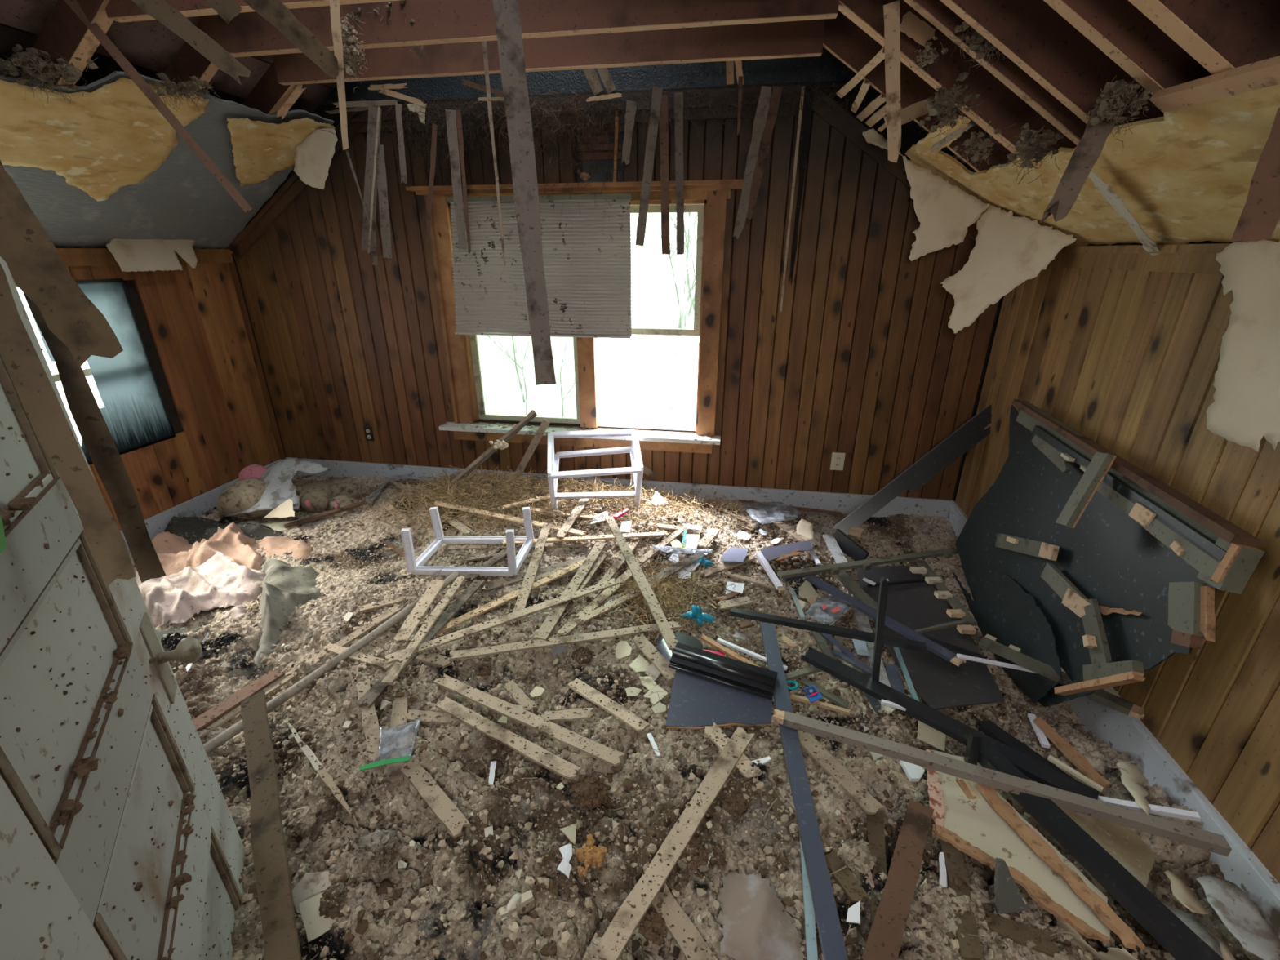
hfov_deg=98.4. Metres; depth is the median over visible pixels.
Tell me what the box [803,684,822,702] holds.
printed card
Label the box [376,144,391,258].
hanging lath
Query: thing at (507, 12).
board
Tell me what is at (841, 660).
rail
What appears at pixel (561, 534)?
wood lath
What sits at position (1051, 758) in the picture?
rail
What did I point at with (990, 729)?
rail
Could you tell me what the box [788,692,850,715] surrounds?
rail
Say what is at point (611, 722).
clod
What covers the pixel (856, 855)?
clod
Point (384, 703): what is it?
flake
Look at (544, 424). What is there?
leaning stick
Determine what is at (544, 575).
wood lath
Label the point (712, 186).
window trim
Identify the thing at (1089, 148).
lath
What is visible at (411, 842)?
chip
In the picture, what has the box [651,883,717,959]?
wood lath
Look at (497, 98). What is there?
lath remnant
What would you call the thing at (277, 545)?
crumpled cloth
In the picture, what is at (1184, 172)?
ceiling
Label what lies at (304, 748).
splinter
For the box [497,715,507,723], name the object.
flake
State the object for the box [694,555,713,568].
glove
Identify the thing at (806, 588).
flake
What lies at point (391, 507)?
wood lath
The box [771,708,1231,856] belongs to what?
wooden plank
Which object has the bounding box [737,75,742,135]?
lath
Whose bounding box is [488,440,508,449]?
tuft
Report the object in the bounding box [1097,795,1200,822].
rail
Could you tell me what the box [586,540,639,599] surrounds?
wood lath
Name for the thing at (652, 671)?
flake
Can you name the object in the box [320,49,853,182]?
wall
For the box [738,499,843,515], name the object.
wood lath
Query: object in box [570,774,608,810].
clod
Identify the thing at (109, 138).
torn ceiling patch
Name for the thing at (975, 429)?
rail
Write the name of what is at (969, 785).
rail
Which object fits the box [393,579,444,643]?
wood lath
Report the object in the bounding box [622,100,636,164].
hanging lath
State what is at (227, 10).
lath
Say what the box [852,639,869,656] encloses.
board
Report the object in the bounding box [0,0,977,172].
clump
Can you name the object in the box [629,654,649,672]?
flake
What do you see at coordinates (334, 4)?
hanging lath
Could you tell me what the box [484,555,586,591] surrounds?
wood lath
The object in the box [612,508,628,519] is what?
piece
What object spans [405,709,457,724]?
wood lath
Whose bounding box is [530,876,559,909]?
clod
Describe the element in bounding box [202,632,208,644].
flake
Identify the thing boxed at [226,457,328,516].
crumpled cloth
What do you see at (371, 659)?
wood lath
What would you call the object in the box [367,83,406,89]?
lath remnant
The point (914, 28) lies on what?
lath remnant
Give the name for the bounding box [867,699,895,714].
flake
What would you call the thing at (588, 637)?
wood lath
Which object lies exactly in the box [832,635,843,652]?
rail
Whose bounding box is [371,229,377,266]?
hanging lath
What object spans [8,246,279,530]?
wall
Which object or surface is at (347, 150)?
lath
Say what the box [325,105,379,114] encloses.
lath remnant
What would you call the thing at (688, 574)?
card
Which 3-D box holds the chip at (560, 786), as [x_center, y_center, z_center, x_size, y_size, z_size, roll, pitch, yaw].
[-0.230,0.886,1.596,0.019,0.011,0.020,-15,27,-32]
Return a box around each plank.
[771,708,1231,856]
[977,746,1223,959]
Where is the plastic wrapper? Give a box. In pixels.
[804,595,850,625]
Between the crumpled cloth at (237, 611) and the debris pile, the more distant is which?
the debris pile
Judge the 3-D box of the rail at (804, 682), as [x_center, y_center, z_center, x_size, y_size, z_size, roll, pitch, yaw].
[0.647,0.748,1.944,0.170,0.032,0.028,16,27,34]
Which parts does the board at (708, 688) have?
panel, round moulding, moulding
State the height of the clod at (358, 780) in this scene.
0.048 m
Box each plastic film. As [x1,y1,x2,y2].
[650,544,713,554]
[742,502,801,524]
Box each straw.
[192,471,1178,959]
[257,464,746,555]
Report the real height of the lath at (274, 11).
0.191 m
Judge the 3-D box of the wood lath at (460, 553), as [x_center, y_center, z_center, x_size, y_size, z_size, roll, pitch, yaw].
[-0.786,0.398,2.868,0.500,0.036,0.037,7,23,17]
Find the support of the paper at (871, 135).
attached to the ceiling
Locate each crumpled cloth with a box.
[134,551,266,626]
[151,522,264,575]
[156,627,203,639]
[164,515,284,544]
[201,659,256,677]
[222,604,247,622]
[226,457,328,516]
[253,558,320,670]
[258,536,313,560]
[715,869,806,959]
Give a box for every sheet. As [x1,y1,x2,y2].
[237,519,300,531]
[263,498,294,518]
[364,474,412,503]
[940,204,1076,333]
[1059,807,1155,893]
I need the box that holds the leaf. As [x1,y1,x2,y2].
[0,515,6,553]
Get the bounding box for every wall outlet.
[363,426,374,440]
[830,452,845,470]
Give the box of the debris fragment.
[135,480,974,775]
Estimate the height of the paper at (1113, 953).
0.406 m
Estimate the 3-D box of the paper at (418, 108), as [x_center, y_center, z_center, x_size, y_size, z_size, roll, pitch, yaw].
[-1.162,-1.914,2.890,0.113,0.095,0.002,4,23,9]
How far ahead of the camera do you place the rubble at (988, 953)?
1.55 m
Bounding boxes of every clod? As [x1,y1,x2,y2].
[282,804,318,837]
[318,881,347,919]
[343,768,373,793]
[350,826,408,883]
[417,898,453,942]
[462,758,487,778]
[474,662,490,676]
[514,658,534,675]
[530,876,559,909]
[561,845,579,865]
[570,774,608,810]
[571,646,592,664]
[595,715,622,740]
[637,906,667,946]
[680,840,707,871]
[721,791,749,816]
[794,829,826,852]
[836,838,877,873]
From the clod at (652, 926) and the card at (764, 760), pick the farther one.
the card at (764, 760)
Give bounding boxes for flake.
[186,663,192,671]
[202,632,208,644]
[292,871,331,912]
[298,883,347,942]
[342,611,354,622]
[379,699,391,710]
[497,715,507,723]
[529,685,545,697]
[559,822,576,844]
[615,640,631,659]
[625,686,641,696]
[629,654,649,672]
[639,675,656,690]
[643,684,668,705]
[644,662,660,680]
[651,702,666,713]
[668,553,679,563]
[736,530,751,540]
[758,528,766,535]
[769,537,782,544]
[798,580,818,600]
[798,599,805,608]
[808,597,816,604]
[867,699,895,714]
[869,751,883,760]
[916,720,945,751]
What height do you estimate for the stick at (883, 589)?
0.397 m
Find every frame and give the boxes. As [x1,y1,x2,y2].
[400,506,533,576]
[546,429,644,510]
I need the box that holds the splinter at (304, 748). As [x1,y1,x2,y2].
[286,722,323,771]
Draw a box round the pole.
[203,571,459,755]
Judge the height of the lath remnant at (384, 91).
0.064 m
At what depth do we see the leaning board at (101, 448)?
0.85 m
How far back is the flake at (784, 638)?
2.22 m
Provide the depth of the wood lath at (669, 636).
2.38 m
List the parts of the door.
panel, rail moulding, moulding, rail, panel, rail moulding, moulding, rail, panel, rail moulding, moulding, knob plate, knob, rail, rail moulding, panel, moulding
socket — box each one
[834,462,839,467]
[835,455,840,461]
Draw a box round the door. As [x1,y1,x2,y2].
[0,256,246,959]
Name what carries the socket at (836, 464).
attached to the wall outlet at (837, 459)
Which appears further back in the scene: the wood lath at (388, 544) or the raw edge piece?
the wood lath at (388, 544)
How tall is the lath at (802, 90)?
1.022 m
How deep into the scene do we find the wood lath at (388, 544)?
3.07 m
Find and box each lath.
[64,0,253,213]
[132,0,251,84]
[192,670,284,731]
[199,606,401,738]
[201,0,241,23]
[243,0,339,78]
[291,715,345,797]
[324,643,395,670]
[329,0,348,150]
[345,148,373,231]
[347,662,367,671]
[355,678,382,762]
[356,522,404,555]
[356,579,484,707]
[358,592,418,613]
[361,104,381,252]
[367,106,380,253]
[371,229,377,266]
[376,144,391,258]
[381,575,466,684]
[383,503,412,525]
[385,577,618,664]
[386,694,408,784]
[389,479,474,534]
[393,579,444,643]
[395,103,407,183]
[400,756,471,838]
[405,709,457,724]
[414,651,453,667]
[425,123,437,247]
[433,501,586,536]
[433,674,624,766]
[436,695,581,779]
[437,558,585,635]
[444,109,466,249]
[444,542,587,550]
[447,550,530,564]
[449,621,681,660]
[456,109,471,253]
[462,549,519,561]
[464,549,506,581]
[481,40,505,266]
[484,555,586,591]
[488,569,577,599]
[501,494,550,509]
[502,531,667,545]
[504,680,537,711]
[512,524,551,612]
[520,559,582,583]
[529,507,688,530]
[533,542,605,640]
[539,707,594,721]
[555,498,589,537]
[557,569,632,635]
[567,677,649,732]
[572,595,637,635]
[573,551,609,600]
[575,582,653,623]
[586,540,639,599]
[586,612,639,643]
[597,727,755,959]
[604,515,678,649]
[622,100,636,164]
[633,634,675,680]
[635,85,662,245]
[636,528,684,566]
[646,553,706,584]
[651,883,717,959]
[658,94,670,254]
[674,92,684,254]
[697,528,720,548]
[700,554,756,577]
[704,722,761,778]
[715,505,747,521]
[717,595,754,610]
[724,570,776,590]
[732,85,771,239]
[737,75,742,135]
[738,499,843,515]
[746,85,782,219]
[761,785,799,841]
[774,520,812,542]
[779,86,804,311]
[787,83,815,287]
[797,729,884,814]
[812,523,822,547]
[824,849,869,903]
[827,750,927,797]
[861,799,933,959]
[866,796,887,924]
[883,0,901,162]
[939,839,984,959]
[983,910,1060,957]
[1040,81,1133,222]
[1087,170,1160,255]
[1230,106,1279,241]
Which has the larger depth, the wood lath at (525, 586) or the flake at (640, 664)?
the wood lath at (525, 586)
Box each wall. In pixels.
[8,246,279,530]
[231,80,1004,502]
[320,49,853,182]
[955,240,1279,884]
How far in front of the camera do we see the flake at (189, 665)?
2.12 m
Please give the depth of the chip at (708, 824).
1.49 m
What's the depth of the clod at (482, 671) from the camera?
2.03 m
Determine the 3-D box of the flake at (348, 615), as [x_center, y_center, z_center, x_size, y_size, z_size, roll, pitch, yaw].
[-1.262,0.588,2.387,0.052,0.030,0.036,13,26,29]
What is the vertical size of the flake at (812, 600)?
0.020 m
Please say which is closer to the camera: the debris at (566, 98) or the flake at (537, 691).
the flake at (537, 691)
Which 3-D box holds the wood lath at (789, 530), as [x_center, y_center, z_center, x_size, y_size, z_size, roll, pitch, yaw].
[0.865,0.296,3.153,0.054,0.016,0.292,-10,24,-23]
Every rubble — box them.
[207,485,1174,959]
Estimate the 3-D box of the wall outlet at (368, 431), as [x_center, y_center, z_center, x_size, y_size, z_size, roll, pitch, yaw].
[-1.893,-0.321,3.856,0.064,0.104,0.012,4,23,9]
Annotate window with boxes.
[15,278,175,464]
[405,179,743,453]
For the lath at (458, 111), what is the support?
hanging from the ceiling
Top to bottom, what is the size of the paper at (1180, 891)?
0.043 m
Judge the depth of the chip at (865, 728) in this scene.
1.84 m
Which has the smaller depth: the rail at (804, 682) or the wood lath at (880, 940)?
the wood lath at (880, 940)
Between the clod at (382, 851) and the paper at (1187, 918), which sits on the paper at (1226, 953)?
the paper at (1187, 918)
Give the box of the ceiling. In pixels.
[0,0,1279,248]
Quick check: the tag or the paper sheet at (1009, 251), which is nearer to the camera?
the paper sheet at (1009, 251)
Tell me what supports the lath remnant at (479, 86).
attached to the ceiling
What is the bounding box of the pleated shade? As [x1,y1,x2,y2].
[446,193,632,338]
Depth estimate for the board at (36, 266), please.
0.75 m
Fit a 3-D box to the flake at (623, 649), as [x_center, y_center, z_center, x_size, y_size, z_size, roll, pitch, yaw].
[-0.064,0.659,2.136,0.068,0.048,0.067,4,23,9]
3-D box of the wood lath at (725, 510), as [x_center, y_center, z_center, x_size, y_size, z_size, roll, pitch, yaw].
[0.542,0.201,3.316,0.223,0.033,0.032,19,29,38]
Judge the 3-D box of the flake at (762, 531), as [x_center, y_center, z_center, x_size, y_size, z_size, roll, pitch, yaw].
[0.699,0.298,3.143,0.049,0.023,0.043,4,23,9]
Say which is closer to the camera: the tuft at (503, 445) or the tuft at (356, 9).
the tuft at (356, 9)
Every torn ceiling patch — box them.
[0,77,208,201]
[226,117,335,186]
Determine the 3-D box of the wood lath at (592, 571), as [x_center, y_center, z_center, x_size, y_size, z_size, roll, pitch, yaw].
[-0.239,0.445,2.634,0.043,0.044,0.494,6,23,14]
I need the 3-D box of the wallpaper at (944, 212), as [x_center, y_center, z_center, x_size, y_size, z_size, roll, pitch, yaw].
[1.406,-1.284,2.604,0.421,0.476,0.028,16,27,33]
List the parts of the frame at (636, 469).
rail, leg, rail, rail, rail, rail, rail, leg, rail, rail, leg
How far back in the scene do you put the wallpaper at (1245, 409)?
1.36 m
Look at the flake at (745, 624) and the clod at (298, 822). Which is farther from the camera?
the flake at (745, 624)
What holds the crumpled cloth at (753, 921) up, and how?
on the rubble at (988, 953)
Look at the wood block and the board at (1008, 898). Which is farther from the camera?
the wood block
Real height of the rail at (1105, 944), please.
0.013 m
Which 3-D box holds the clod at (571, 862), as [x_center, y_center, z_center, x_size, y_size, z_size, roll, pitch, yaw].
[-0.180,0.961,1.409,0.059,0.037,0.053,4,23,9]
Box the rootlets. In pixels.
[232,490,1084,959]
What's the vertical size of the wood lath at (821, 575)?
0.050 m
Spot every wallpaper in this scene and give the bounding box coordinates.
[902,155,990,261]
[1206,240,1279,452]
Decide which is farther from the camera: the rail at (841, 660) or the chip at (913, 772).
the rail at (841, 660)
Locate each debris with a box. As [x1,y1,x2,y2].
[320,87,508,195]
[386,73,623,154]
[415,80,674,193]
[468,65,844,156]
[531,77,640,243]
[605,73,879,138]
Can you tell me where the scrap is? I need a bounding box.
[1195,875,1279,959]
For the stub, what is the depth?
1.62 m
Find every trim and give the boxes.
[56,248,233,266]
[226,106,366,259]
[228,262,285,459]
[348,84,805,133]
[405,179,743,195]
[812,86,979,241]
[1047,243,1231,275]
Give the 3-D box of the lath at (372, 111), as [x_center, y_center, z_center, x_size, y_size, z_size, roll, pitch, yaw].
[-1.414,-1.572,2.907,0.211,0.689,0.015,-13,26,-29]
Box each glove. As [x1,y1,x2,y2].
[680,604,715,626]
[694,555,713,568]
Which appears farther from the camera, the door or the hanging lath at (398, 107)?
the hanging lath at (398, 107)
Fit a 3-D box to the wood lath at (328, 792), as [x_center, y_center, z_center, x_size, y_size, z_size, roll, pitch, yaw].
[-1.007,0.840,1.716,0.056,0.023,0.422,-20,30,-40]
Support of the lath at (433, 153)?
hanging from the ceiling
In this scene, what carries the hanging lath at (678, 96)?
hanging from the ceiling
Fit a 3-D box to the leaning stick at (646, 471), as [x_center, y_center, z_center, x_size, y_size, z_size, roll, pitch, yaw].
[0.133,0.000,3.652,0.296,0.249,0.012,-9,24,-20]
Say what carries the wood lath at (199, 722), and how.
on the wood lath at (272, 687)
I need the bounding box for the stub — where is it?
[964,729,982,764]
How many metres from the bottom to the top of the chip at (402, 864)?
0.008 m
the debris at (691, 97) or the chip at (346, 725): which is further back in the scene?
the debris at (691, 97)
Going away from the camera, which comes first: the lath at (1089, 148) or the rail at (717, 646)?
the lath at (1089, 148)
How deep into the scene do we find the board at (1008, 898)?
1.26 m
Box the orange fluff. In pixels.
[575,833,607,876]
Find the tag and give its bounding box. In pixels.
[670,539,684,547]
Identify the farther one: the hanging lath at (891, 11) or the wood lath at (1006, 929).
the hanging lath at (891, 11)
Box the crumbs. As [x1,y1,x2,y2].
[168,486,1095,959]
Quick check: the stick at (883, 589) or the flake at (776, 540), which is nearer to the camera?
the stick at (883, 589)
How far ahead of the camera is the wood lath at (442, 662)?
2.04 m
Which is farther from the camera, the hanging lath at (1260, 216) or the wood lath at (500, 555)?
the wood lath at (500, 555)
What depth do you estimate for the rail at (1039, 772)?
1.75 m
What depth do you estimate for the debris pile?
3.43 m
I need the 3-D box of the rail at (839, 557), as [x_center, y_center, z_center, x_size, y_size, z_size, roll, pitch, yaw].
[1.041,0.381,2.931,0.056,0.038,0.321,0,22,1]
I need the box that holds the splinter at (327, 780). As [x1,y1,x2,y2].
[316,766,353,814]
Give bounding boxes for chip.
[342,720,351,728]
[397,860,407,868]
[408,840,415,846]
[457,838,462,845]
[484,826,493,837]
[515,869,522,880]
[555,782,564,790]
[612,820,619,828]
[706,820,712,829]
[863,725,869,732]
[899,760,924,782]
[919,878,927,888]
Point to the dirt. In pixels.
(658, 905)
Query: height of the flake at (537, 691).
0.022 m
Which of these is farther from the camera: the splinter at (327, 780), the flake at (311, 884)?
the splinter at (327, 780)
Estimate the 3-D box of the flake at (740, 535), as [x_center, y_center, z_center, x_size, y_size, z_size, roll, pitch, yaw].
[0.581,0.311,3.097,0.080,0.024,0.071,4,23,9]
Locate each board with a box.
[0,160,165,582]
[0,164,123,368]
[0,263,135,585]
[240,690,302,959]
[492,0,555,385]
[665,642,777,729]
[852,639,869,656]
[993,857,1029,914]
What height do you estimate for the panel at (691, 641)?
0.018 m
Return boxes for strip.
[106,238,197,271]
[488,760,496,786]
[646,733,660,756]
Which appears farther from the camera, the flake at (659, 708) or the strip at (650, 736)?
the flake at (659, 708)
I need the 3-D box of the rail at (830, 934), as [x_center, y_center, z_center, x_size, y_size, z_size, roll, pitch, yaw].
[0.456,0.793,1.667,0.052,0.028,1.132,2,22,4]
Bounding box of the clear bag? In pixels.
[359,718,421,770]
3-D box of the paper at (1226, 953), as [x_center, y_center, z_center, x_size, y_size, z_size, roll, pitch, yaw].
[1.220,1.014,1.196,0.143,0.068,0.211,11,25,24]
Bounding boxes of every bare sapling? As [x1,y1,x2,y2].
[661,335,681,424]
[669,335,698,424]
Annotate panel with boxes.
[675,631,702,649]
[720,546,746,562]
[760,540,813,561]
[925,749,1144,950]
[952,399,1265,719]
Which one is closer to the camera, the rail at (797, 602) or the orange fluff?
the orange fluff
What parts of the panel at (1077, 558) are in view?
furniture rail, loose rail, foot rail, rail, rail, post, corner post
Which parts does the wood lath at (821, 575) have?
rail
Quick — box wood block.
[848,526,864,537]
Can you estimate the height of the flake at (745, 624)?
0.011 m
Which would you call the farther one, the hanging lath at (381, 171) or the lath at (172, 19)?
the hanging lath at (381, 171)
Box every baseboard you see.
[120,458,284,551]
[284,457,954,517]
[947,501,1279,936]
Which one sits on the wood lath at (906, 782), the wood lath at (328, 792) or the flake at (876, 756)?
the flake at (876, 756)
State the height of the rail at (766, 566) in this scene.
0.036 m
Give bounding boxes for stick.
[283,501,366,528]
[448,409,537,485]
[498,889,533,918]
[515,418,550,476]
[643,465,653,479]
[681,529,686,544]
[871,577,888,681]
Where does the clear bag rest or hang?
on the wood lath at (397, 708)
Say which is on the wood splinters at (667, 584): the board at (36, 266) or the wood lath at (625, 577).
the wood lath at (625, 577)
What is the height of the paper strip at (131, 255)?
0.196 m
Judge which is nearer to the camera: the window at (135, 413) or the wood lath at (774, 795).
the wood lath at (774, 795)
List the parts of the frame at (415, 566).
leg, rail, leg, rail, rail, leg, rail, leg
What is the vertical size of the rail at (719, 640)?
0.014 m
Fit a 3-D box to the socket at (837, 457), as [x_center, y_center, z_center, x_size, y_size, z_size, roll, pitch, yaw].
[1.204,-0.132,3.358,0.032,0.032,0.007,4,23,9]
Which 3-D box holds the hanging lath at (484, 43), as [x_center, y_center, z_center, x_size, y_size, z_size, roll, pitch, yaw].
[-0.619,-1.460,2.311,0.021,1.052,0.118,-5,23,-12]
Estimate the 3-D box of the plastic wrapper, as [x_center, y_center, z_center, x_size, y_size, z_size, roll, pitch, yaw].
[0.810,0.553,2.392,0.150,0.047,0.295,18,29,37]
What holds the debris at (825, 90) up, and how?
hanging from the ceiling
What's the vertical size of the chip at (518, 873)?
0.011 m
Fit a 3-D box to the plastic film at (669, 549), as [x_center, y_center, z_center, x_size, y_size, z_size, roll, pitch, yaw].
[0.210,0.356,2.793,0.322,0.046,0.136,2,23,6]
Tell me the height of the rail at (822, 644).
0.018 m
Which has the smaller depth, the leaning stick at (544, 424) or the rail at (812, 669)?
the rail at (812, 669)
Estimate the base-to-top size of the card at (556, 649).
0.047 m
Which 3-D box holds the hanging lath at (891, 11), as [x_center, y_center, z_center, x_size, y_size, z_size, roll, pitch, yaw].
[0.806,-1.260,1.769,0.132,0.426,0.039,-7,23,-17]
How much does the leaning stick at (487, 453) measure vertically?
0.479 m
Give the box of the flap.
[293,128,337,189]
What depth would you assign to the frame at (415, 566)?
2.72 m
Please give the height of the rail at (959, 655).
0.052 m
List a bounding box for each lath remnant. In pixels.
[276,84,306,119]
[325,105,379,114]
[333,99,396,107]
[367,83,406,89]
[378,87,424,106]
[460,79,503,97]
[477,96,504,101]
[586,93,622,102]
[883,95,935,124]
[899,11,935,46]
[928,120,976,153]
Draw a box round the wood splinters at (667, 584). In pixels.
[538,475,812,641]
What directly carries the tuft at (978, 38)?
attached to the ceiling
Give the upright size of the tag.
0.014 m
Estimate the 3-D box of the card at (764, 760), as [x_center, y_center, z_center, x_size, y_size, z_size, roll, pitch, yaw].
[0.361,0.839,1.644,0.065,0.006,0.023,-8,24,-19]
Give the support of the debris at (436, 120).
attached to the wall at (861, 359)
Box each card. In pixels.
[551,644,565,654]
[590,511,608,524]
[620,520,631,532]
[678,571,691,578]
[683,524,702,530]
[683,533,700,548]
[726,581,744,593]
[751,755,770,764]
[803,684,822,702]
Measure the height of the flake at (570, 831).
0.024 m
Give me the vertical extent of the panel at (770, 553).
0.023 m
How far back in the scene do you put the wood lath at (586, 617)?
2.35 m
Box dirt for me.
[193,480,1058,959]
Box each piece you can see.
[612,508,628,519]
[702,648,724,656]
[774,548,804,561]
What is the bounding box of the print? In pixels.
[831,606,839,613]
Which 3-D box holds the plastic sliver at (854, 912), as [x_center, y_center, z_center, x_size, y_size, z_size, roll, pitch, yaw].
[0.502,1.014,1.300,0.031,0.006,0.056,8,24,18]
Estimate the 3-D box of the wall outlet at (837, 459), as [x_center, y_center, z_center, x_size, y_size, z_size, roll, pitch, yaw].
[1.204,-0.112,3.368,0.076,0.112,0.012,4,23,9]
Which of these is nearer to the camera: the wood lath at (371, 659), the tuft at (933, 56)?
the tuft at (933, 56)
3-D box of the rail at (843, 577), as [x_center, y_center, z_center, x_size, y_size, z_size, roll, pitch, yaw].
[1.000,0.516,2.531,0.056,0.032,0.369,-3,23,-8]
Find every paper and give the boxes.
[406,103,426,124]
[556,844,572,878]
[649,491,667,506]
[796,518,813,540]
[862,128,902,155]
[1053,915,1137,959]
[1115,759,1151,813]
[1162,902,1222,958]
[1164,870,1208,914]
[1198,922,1235,959]
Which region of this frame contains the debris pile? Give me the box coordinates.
[216,464,360,519]
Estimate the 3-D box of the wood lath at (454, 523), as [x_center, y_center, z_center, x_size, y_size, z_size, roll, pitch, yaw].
[-1.318,0.147,3.417,0.046,0.037,1.136,-20,29,-39]
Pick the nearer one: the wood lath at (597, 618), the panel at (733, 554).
the wood lath at (597, 618)
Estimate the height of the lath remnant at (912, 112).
0.126 m
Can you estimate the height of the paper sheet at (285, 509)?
0.078 m
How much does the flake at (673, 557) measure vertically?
0.021 m
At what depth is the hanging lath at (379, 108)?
2.84 m
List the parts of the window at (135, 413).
sash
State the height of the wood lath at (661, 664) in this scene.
0.024 m
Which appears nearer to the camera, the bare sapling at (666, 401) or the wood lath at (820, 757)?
the wood lath at (820, 757)
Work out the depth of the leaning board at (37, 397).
0.74 m
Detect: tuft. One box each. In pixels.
[0,44,97,109]
[147,72,222,111]
[339,0,435,24]
[340,15,367,99]
[345,58,359,81]
[408,44,423,57]
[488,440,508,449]
[910,36,938,73]
[918,72,982,138]
[940,19,1012,71]
[952,120,1002,167]
[1000,123,1067,186]
[1070,75,1161,146]
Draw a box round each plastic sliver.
[675,553,707,573]
[846,901,860,924]
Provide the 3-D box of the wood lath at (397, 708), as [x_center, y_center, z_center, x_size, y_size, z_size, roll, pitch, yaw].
[-0.749,0.794,1.712,0.049,0.030,0.326,-7,23,-17]
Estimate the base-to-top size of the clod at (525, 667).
0.046 m
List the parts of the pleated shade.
head rail, rail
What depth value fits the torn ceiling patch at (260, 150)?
2.91 m
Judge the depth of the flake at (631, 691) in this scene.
1.95 m
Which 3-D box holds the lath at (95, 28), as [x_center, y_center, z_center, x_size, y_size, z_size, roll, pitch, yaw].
[-1.752,-1.368,2.010,0.487,0.721,0.025,-1,22,-3]
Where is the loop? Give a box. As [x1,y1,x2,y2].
[786,680,799,690]
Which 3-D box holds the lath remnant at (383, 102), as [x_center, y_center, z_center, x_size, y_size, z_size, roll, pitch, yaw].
[-1.423,-1.949,2.862,0.364,0.027,0.014,4,23,9]
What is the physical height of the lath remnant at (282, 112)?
0.160 m
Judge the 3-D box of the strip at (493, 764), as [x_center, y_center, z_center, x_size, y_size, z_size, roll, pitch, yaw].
[-0.434,0.862,1.625,0.018,0.011,0.086,-4,23,-8]
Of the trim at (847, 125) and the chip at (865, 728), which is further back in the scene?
the trim at (847, 125)
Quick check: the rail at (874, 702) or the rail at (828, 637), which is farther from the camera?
the rail at (828, 637)
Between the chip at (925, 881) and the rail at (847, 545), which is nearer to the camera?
the chip at (925, 881)
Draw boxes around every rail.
[701,634,759,666]
[715,591,744,601]
[716,637,787,670]
[730,607,926,652]
[733,631,746,641]
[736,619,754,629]
[755,551,784,593]
[760,622,848,959]
[777,547,958,578]
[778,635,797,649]
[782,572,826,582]
[784,666,822,680]
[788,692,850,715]
[789,587,804,619]
[799,834,817,959]
[800,646,1098,799]
[800,676,849,708]
[804,573,965,666]
[808,550,821,564]
[811,631,836,660]
[818,632,870,673]
[822,534,851,570]
[831,649,871,675]
[832,404,991,535]
[832,528,869,560]
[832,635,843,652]
[834,570,877,610]
[836,657,853,668]
[853,611,890,687]
[862,577,875,586]
[864,692,880,713]
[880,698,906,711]
[884,663,905,694]
[893,646,919,701]
[924,635,987,665]
[955,777,974,799]
[956,653,1036,673]
[964,780,981,799]
[978,720,1075,779]
[1027,713,1050,748]
[1032,716,1111,789]
[1047,755,1103,791]
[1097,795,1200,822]
[1102,941,1110,947]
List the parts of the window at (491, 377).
casing, sash, pane, header casing, sill, pane, sash, casing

